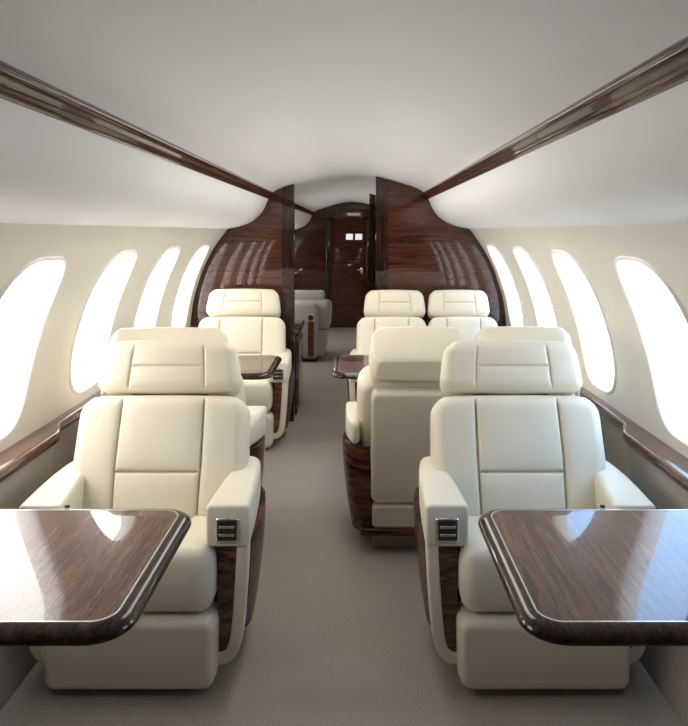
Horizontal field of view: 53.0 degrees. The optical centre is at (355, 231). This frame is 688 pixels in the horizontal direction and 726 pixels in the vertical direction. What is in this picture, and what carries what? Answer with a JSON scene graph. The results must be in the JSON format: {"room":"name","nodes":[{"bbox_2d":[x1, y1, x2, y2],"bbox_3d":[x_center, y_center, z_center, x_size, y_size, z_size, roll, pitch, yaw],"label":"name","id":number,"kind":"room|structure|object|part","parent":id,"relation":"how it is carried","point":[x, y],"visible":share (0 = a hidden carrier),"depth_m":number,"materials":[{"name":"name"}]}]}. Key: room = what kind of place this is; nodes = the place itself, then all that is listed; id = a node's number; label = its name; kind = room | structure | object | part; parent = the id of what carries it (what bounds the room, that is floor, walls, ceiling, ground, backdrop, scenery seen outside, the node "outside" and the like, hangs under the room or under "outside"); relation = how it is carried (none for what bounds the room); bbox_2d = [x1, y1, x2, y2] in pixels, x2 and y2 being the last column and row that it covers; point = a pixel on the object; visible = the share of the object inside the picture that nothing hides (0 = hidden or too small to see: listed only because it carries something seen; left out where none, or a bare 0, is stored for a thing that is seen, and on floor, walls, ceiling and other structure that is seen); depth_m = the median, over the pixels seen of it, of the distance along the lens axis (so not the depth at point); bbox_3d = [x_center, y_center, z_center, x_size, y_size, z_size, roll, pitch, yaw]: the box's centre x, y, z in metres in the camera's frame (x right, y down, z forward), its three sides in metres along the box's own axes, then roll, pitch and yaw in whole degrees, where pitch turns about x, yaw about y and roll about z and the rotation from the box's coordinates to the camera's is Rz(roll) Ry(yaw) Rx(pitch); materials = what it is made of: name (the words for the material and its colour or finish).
{"room":"aircraft cabin","nodes":[
{"label":"aircraft cabin","id":0,"kind":"room"},
{"bbox_2d":[0,419,79,710],"bbox_3d":[-1.195,1.177,1.629,0.164,0.645,7.658,0,0,0],"label":"wall","id":1,"kind":"structure","parent":0,"point":[16,662],"depth_m":2.48,"materials":[{"name":"beige fabric"}]},
{"bbox_2d":[0,390,100,482],"bbox_3d":[-1.248,0.829,1.629,0.116,0.051,7.658,0,0,0],"label":"trim","id":2,"kind":"structure","parent":1,"relation":"attached to","point":[14,458],"depth_m":2.65,"materials":[{"name":"brown wood"}]},
{"bbox_2d":[0,504,191,645],"bbox_3d":[-0.831,0.858,1.659,0.758,0.165,0.627,0,0,0],"label":"side table","id":3,"kind":"object","parent":1,"relation":"attached to","point":[69,577],"visible":1,"depth_m":1.59,"materials":[{"name":"wood"}]},
{"bbox_2d":[238,355,281,379],"bbox_3d":[-0.865,0.858,4.095,0.800,0.165,0.630,0,0,0],"label":"side table","id":4,"kind":"object","parent":1,"relation":"attached to","point":[253,367],"visible":0.27,"depth_m":4.03,"materials":[{"name":"wood"}]},
{"bbox_2d":[0,223,226,451],"bbox_3d":[-1.163,0.422,4.325,0.295,0.896,13.050,0,0,0],"label":"wall","id":5,"kind":"structure","parent":0,"point":[86,249],"depth_m":2.94,"materials":[{"name":"beige plastic"}]},
{"bbox_2d":[0,256,65,441],"bbox_3d":[-1.236,0.425,2.490,0.280,0.694,0.488,0,0,0],"label":"window","id":6,"kind":"structure","parent":5,"relation":"in","point":[54,268],"depth_m":2.70,"materials":[{"name":"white glass"}]},
{"bbox_2d":[68,250,136,394],"bbox_3d":[-1.236,0.425,3.350,0.280,0.694,0.488,0,0,0],"label":"window","id":7,"kind":"structure","parent":5,"relation":"in","point":[128,258],"depth_m":3.55,"materials":[{"name":"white glass"}]},
{"bbox_2d":[132,246,180,327],"bbox_3d":[-1.236,0.425,4.210,0.280,0.694,0.488,0,0,0],"label":"window","id":8,"kind":"structure","parent":5,"relation":"in","point":[172,254],"depth_m":4.42,"materials":[{"name":"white glass"}]},
{"bbox_2d":[170,244,209,326],"bbox_3d":[-1.236,0.425,5.070,0.280,0.694,0.488,0,0,0],"label":"window","id":9,"kind":"structure","parent":5,"relation":"in","point":[198,258],"depth_m":5.28,"materials":[{"name":"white glass"}]},
{"bbox_2d":[295,202,368,298],"bbox_3d":[-0.060,0.498,10.864,2.560,2.004,0.031,0,0,0],"label":"wall","id":10,"kind":"structure","parent":0,"point":[310,240],"depth_m":10.85,"materials":[{"name":"brown wood"}]},
{"bbox_2d":[326,217,368,327],"bbox_3d":[-0.120,0.630,10.806,0.705,1.740,0.082,0,0,0],"label":"door","id":11,"kind":"structure","parent":10,"relation":"in","point":[347,261],"depth_m":10.82,"materials":[{"name":"brown wood"}]},
{"bbox_3d":[-0.120,0.650,10.815,0.420,0.300,0.012,0,0,0],"label":"moulding","id":12,"kind":"part","parent":11,"relation":"part of","materials":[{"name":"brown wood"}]},
{"bbox_3d":[-0.120,1.200,10.815,0.420,0.300,0.012,0,0,0],"label":"moulding","id":13,"kind":"part","parent":11,"relation":"part of","materials":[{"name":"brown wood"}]},
{"bbox_2d":[346,234,352,239],"bbox_3d":[-0.102,0.075,10.810,0.114,0.098,0.019,0,0,0],"label":"sign","id":14,"kind":"object","parent":11,"relation":"attached to","point":[348,236],"visible":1,"depth_m":10.80,"materials":[{"name":"white plastic"}]},
{"bbox_2d":[355,234,361,239],"bbox_3d":[0.042,0.075,10.810,0.114,0.098,0.019,0,0,0],"label":"sign","id":15,"kind":"object","parent":11,"relation":"attached to","point":[357,236],"visible":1,"depth_m":10.80,"materials":[{"name":"white plastic"}]},
{"bbox_2d":[0,328,682,725],"bbox_3d":[-0.060,1.500,4.325,2.200,0.001,13.050,0,0,0],"label":"floor","id":16,"kind":"structure","parent":0,"point":[338,632],"depth_m":2.43,"materials":[{"name":"beige carpet"}]},
{"bbox_2d":[19,340,265,688],"bbox_3d":[-0.735,0.965,2.539,0.794,1.069,0.661,0,0,0],"label":"seat","id":17,"kind":"object","parent":16,"relation":"on","point":[170,433],"visible":0.8,"depth_m":2.51,"materials":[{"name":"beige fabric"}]},
{"bbox_3d":[-1.046,0.959,2.513,0.145,0.166,0.470,0,0,0],"label":"armrest","id":18,"kind":"part","parent":17,"relation":"part of","materials":[{"name":"beige leather"}]},
{"bbox_3d":[-0.735,0.861,2.645,0.656,0.459,0.293,0,0,0],"label":"backrest","id":19,"kind":"part","parent":17,"relation":"part of","materials":[{"name":"beige leather"}]},
{"bbox_2d":[143,514,216,611],"bbox_3d":[-0.735,1.134,2.470,0.544,0.218,0.490,0,0,0],"label":"seat cushion","id":20,"kind":"object","parent":17,"relation":"on","point":[189,582],"depth_m":2.23,"materials":[{"name":"beige leather"}]},
{"bbox_3d":[-0.424,0.984,2.279,0.080,0.086,0.020,0,0,0],"label":"control panel","id":21,"kind":"part","parent":17,"relation":"part of","materials":[{"name":"silver metal"}]},
{"bbox_2d":[219,534,234,536],"bbox_3d":[-0.424,0.996,2.265,0.052,0.009,0.005,0,0,0],"label":"switch","id":22,"kind":"object","parent":17,"relation":"attached to","point":[220,535],"depth_m":2.26,"materials":[{"name":"silver metal"}]},
{"bbox_2d":[219,526,234,528],"bbox_3d":[-0.424,0.970,2.265,0.052,0.009,0.005,0,0,0],"label":"switch","id":23,"kind":"object","parent":17,"relation":"attached to","point":[220,527],"depth_m":2.26,"materials":[{"name":"silver metal"}]},
{"bbox_3d":[-0.424,0.959,2.513,0.145,0.166,0.470,0,0,0],"label":"armrest","id":24,"kind":"part","parent":17,"relation":"part of","materials":[{"name":"beige leather"}]},
{"bbox_2d":[101,327,266,485],"bbox_3d":[-0.845,0.965,3.331,0.794,1.069,0.661,0,0,0],"label":"seat","id":25,"kind":"object","parent":16,"relation":"on","point":[258,414],"visible":0.09,"depth_m":3.10,"materials":[{"name":"beige leather"}]},
{"bbox_3d":[-0.845,0.861,3.225,0.656,0.459,0.293,0,0,0],"label":"backrest","id":26,"kind":"part","parent":25,"relation":"part of","materials":[{"name":"beige leather"}]},
{"bbox_3d":[-0.534,0.959,3.357,0.145,0.166,0.470,0,0,0],"label":"armrest","id":27,"kind":"part","parent":25,"relation":"part of","materials":[{"name":"beige leather"}]},
{"bbox_2d":[199,289,293,447],"bbox_3d":[-0.850,0.965,5.029,0.794,1.069,0.661,0,0,0],"label":"seat","id":28,"kind":"object","parent":16,"relation":"on","point":[250,320],"visible":0.55,"depth_m":5.07,"materials":[{"name":"beige leather"}]},
{"bbox_3d":[-0.850,0.861,5.135,0.656,0.459,0.293,0,0,0],"label":"backrest","id":29,"kind":"part","parent":28,"relation":"part of","materials":[{"name":"beige leather"}]},
{"bbox_2d":[243,379,272,411],"bbox_3d":[-0.850,1.134,4.960,0.544,0.218,0.490,0,0,0],"label":"seat cushion","id":30,"kind":"object","parent":28,"relation":"on","point":[257,392],"depth_m":4.72,"materials":[{"name":"beige leather"}]},
{"bbox_3d":[-0.539,0.984,4.769,0.080,0.086,0.020,0,0,0],"label":"control panel","id":31,"kind":"part","parent":28,"relation":"part of","materials":[{"name":"silver metal"}]},
{"bbox_3d":[-0.539,0.959,5.003,0.145,0.166,0.470,0,0,0],"label":"armrest","id":32,"kind":"part","parent":28,"relation":"part of","materials":[{"name":"beige leather"}]},
{"bbox_2d":[295,320,304,414],"bbox_3d":[-0.825,1.149,5.930,0.730,0.702,0.660,0,0,0],"label":"credenza","id":33,"kind":"object","parent":16,"relation":"on","point":[299,324],"visible":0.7,"depth_m":5.76,"materials":[{"name":"black wood"}]},
{"bbox_3d":[-0.478,1.170,5.930,0.012,0.520,0.520,0,0,0],"label":"cabinet door","id":34,"kind":"part","parent":33,"relation":"part of","materials":[{"name":"brown wood"}]},
{"bbox_2d":[295,290,331,360],"bbox_3d":[-0.725,1.115,8.308,0.850,0.770,0.824,0,0,0],"label":"lounge chair","id":35,"kind":"object","parent":16,"relation":"on","point":[311,306],"visible":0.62,"depth_m":8.02,"materials":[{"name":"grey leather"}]},
{"bbox_3d":[-0.795,1.138,8.010,0.710,0.636,0.180,0,0,0],"label":"arm","id":36,"kind":"part","parent":35,"relation":"part of","materials":[{"name":"grey leather"}]},
{"bbox_3d":[-0.760,0.810,8.640,0.740,0.160,0.150,0,0,0],"label":"arm","id":37,"kind":"part","parent":35,"relation":"part of","materials":[{"name":"grey leather"}]},
{"bbox_2d":[295,299,331,329],"bbox_3d":[-0.705,0.988,8.370,0.810,0.295,0.700,0,0,0],"label":"seat back","id":38,"kind":"object","parent":35,"relation":"on","point":[324,306],"depth_m":8.04,"materials":[{"name":"grey leather"}]},
{"bbox_2d":[191,176,505,421],"bbox_3d":[-0.060,0.529,5.485,2.497,1.942,0.050,0,0,0],"label":"wall","id":39,"kind":"structure","parent":16,"relation":"on","point":[416,249],"depth_m":5.46,"materials":[{"name":"brown wood"}]},
{"bbox_2d":[0,60,273,198],"bbox_3d":[-0.683,-0.291,1.629,0.074,0.062,7.658,0,0,0],"label":"trim","id":40,"kind":"structure","parent":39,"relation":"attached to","point":[17,86],"depth_m":1.77,"materials":[{"name":"brown wood"}]},
{"bbox_3d":[-0.947,0.575,5.485,0.724,1.850,0.042,0,0,0],"label":"panel","id":41,"kind":"part","parent":39,"relation":"part of","materials":[{"name":"brown wood"}]},
{"bbox_3d":[-0.537,0.559,5.485,0.095,1.881,0.050,0,0,0],"label":"edge post","id":42,"kind":"part","parent":39,"relation":"part of","materials":[{"name":"black wood"}]},
{"bbox_2d":[295,203,314,214],"bbox_3d":[-0.683,-0.291,8.180,0.074,0.062,5.336,0,0,0],"label":"trim","id":43,"kind":"structure","parent":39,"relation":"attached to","point":[297,206],"depth_m":8.72,"materials":[{"name":"brown wood"}]},
{"bbox_3d":[0.204,0.529,5.485,0.095,1.942,0.050,0,0,0],"label":"edge post","id":44,"kind":"part","parent":39,"relation":"part of","materials":[{"name":"black wood"}]},
{"bbox_2d":[422,36,687,198],"bbox_3d":[0.563,-0.291,1.629,0.074,0.062,7.658,0,0,0],"label":"trim","id":45,"kind":"structure","parent":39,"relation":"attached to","point":[667,69],"depth_m":1.57,"materials":[{"name":"brown wood"}]},
{"bbox_2d":[369,194,375,291],"bbox_3d":[0.672,0.528,7.975,1.034,1.944,0.050,0,0,0],"label":"wall","id":46,"kind":"structure","parent":16,"relation":"on","point":[372,198],"depth_m":7.95,"materials":[{"name":"brown wood"}]},
{"bbox_2d":[347,290,425,401],"bbox_3d":[0.232,0.969,5.029,0.597,1.061,0.661,0,0,0],"label":"seat","id":47,"kind":"object","parent":16,"relation":"on","point":[382,308],"visible":0.28,"depth_m":5.16,"materials":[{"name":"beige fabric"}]},
{"bbox_3d":[0.005,0.959,5.003,0.116,0.166,0.470,0,0,0],"label":"armrest","id":48,"kind":"part","parent":47,"relation":"part of","materials":[{"name":"beige leather"}]},
{"bbox_3d":[0.266,0.861,5.135,0.528,0.459,0.293,0,0,0],"label":"backrest","id":49,"kind":"part","parent":47,"relation":"part of","materials":[{"name":"beige leather"}]},
{"bbox_2d":[342,326,466,547],"bbox_3d":[0.232,0.969,3.421,0.597,1.061,0.661,0,0,0],"label":"seat","id":50,"kind":"object","parent":16,"relation":"on","point":[386,437],"visible":0.64,"depth_m":3.16,"materials":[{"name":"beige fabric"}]},
{"bbox_3d":[0.005,0.959,3.447,0.116,0.166,0.470,0,0,0],"label":"armrest","id":51,"kind":"part","parent":50,"relation":"part of","materials":[{"name":"beige leather"}]},
{"bbox_3d":[0.266,1.311,3.251,0.386,0.130,0.141,0,0,0],"label":"kick panel","id":52,"kind":"part","parent":50,"relation":"part of","materials":[{"name":"beige leather"}]},
{"bbox_3d":[0.266,0.861,3.315,0.528,0.459,0.293,0,0,0],"label":"backrest","id":53,"kind":"part","parent":50,"relation":"part of","materials":[{"name":"beige leather"}]},
{"bbox_3d":[0.266,0.981,3.205,0.394,0.545,0.229,0,0,0],"label":"panel","id":54,"kind":"part","parent":50,"relation":"part of","materials":[{"name":"beige leather"}]},
{"bbox_2d":[427,290,497,340],"bbox_3d":[0.797,0.969,5.029,0.528,1.061,0.661,0,0,0],"label":"seat","id":55,"kind":"object","parent":16,"relation":"on","point":[468,311],"visible":0.34,"depth_m":5.16,"materials":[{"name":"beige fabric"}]},
{"bbox_3d":[0.797,0.861,5.135,0.528,0.459,0.293,0,0,0],"label":"backrest","id":56,"kind":"part","parent":55,"relation":"part of","materials":[{"name":"beige leather"}]},
{"bbox_2d":[474,326,579,396],"bbox_3d":[0.797,0.969,3.421,0.528,1.061,0.661,0,0,0],"label":"seat","id":57,"kind":"object","parent":16,"relation":"on","point":[543,333],"visible":0.04,"depth_m":3.18,"materials":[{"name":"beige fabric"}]},
{"bbox_2d":[414,340,655,688],"bbox_3d":[0.612,0.965,2.539,0.794,1.069,0.661,0,0,0],"label":"seat","id":58,"kind":"object","parent":16,"relation":"on","point":[510,432],"visible":0.67,"depth_m":2.52,"materials":[{"name":"beige leather"}]},
{"bbox_3d":[0.301,0.959,2.513,0.145,0.166,0.470,0,0,0],"label":"armrest","id":59,"kind":"part","parent":58,"relation":"part of","materials":[{"name":"beige leather"}]},
{"bbox_3d":[0.301,0.984,2.279,0.080,0.086,0.020,0,0,0],"label":"control panel","id":60,"kind":"part","parent":58,"relation":"part of","materials":[{"name":"silver metal"}]},
{"bbox_2d":[440,534,455,536],"bbox_3d":[0.301,0.996,2.265,0.052,0.009,0.005,0,0,0],"label":"switch","id":61,"kind":"object","parent":58,"relation":"attached to","point":[441,535],"depth_m":2.26,"materials":[{"name":"silver metal"}]},
{"bbox_2d":[440,526,455,528],"bbox_3d":[0.301,0.970,2.265,0.052,0.009,0.005,0,0,0],"label":"switch","id":62,"kind":"object","parent":58,"relation":"attached to","point":[441,527],"depth_m":2.26,"materials":[{"name":"silver metal"}]},
{"bbox_2d":[458,514,513,611],"bbox_3d":[0.612,1.134,2.470,0.544,0.218,0.490,0,0,0],"label":"seat cushion","id":63,"kind":"object","parent":58,"relation":"on","point":[480,586],"depth_m":2.23,"materials":[{"name":"beige leather"}]},
{"bbox_3d":[0.612,0.861,2.645,0.656,0.459,0.293,0,0,0],"label":"backrest","id":64,"kind":"part","parent":58,"relation":"part of","materials":[{"name":"beige leather"}]},
{"bbox_3d":[0.922,0.959,2.513,0.145,0.166,0.470,0,0,0],"label":"armrest","id":65,"kind":"part","parent":58,"relation":"part of","materials":[{"name":"beige leather"}]},
{"bbox_2d":[0,0,687,229],"bbox_3d":[-0.060,-0.250,4.325,1.910,0.448,13.050,0,0,0],"label":"ceiling","id":66,"kind":"structure","parent":0,"point":[324,98],"depth_m":1.79,"materials":[{"name":"white plastic"}]},
{"bbox_2d":[469,222,687,457],"bbox_3d":[1.043,0.422,4.325,0.295,0.896,13.050,0,0,0],"label":"wall","id":67,"kind":"structure","parent":0,"point":[664,246],"depth_m":2.92,"materials":[{"name":"beige plastic"}]},
{"bbox_2d":[486,244,523,325],"bbox_3d":[1.115,0.425,5.070,0.280,0.694,0.488,0,0,0],"label":"window","id":68,"kind":"structure","parent":67,"relation":"in","point":[500,264],"depth_m":5.28,"materials":[{"name":"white glass"}]},
{"bbox_2d":[512,246,558,326],"bbox_3d":[1.115,0.425,4.210,0.280,0.694,0.488,0,0,0],"label":"window","id":69,"kind":"structure","parent":67,"relation":"in","point":[522,257],"depth_m":4.42,"materials":[{"name":"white glass"}]},
{"bbox_2d":[551,250,616,394],"bbox_3d":[1.115,0.425,3.350,0.280,0.694,0.488,0,0,0],"label":"window","id":70,"kind":"structure","parent":67,"relation":"in","point":[560,258],"depth_m":3.55,"materials":[{"name":"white glass"}]},
{"bbox_2d":[614,256,687,446],"bbox_3d":[1.115,0.425,2.490,0.280,0.694,0.488,0,0,0],"label":"window","id":71,"kind":"structure","parent":67,"relation":"in","point":[674,421],"depth_m":2.70,"materials":[{"name":"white glass"}]},
{"bbox_2d":[599,414,687,725],"bbox_3d":[1.075,1.177,1.629,0.164,0.645,7.658,0,0,0],"label":"wall","id":72,"kind":"structure","parent":0,"point":[667,666],"depth_m":2.38,"materials":[{"name":"beige fabric"}]},
{"bbox_2d":[332,355,368,378],"bbox_3d":[0.505,0.858,4.105,1.280,0.165,0.610,0,0,0],"label":"side table","id":73,"kind":"object","parent":72,"relation":"attached to","point":[345,366],"visible":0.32,"depth_m":4.03,"materials":[{"name":"wood"}]},
{"bbox_2d":[478,504,687,645],"bbox_3d":[0.713,0.858,1.659,0.755,0.165,0.627,0,0,0],"label":"side table","id":74,"kind":"object","parent":72,"relation":"attached to","point":[569,577],"visible":1,"depth_m":1.58,"materials":[{"name":"wood"}]},
{"bbox_2d":[580,387,687,491],"bbox_3d":[1.128,0.829,1.629,0.116,0.051,7.658,0,0,0],"label":"trim","id":75,"kind":"structure","parent":72,"relation":"attached to","point":[670,462],"depth_m":2.62,"materials":[{"name":"brown wood"}]}
]}

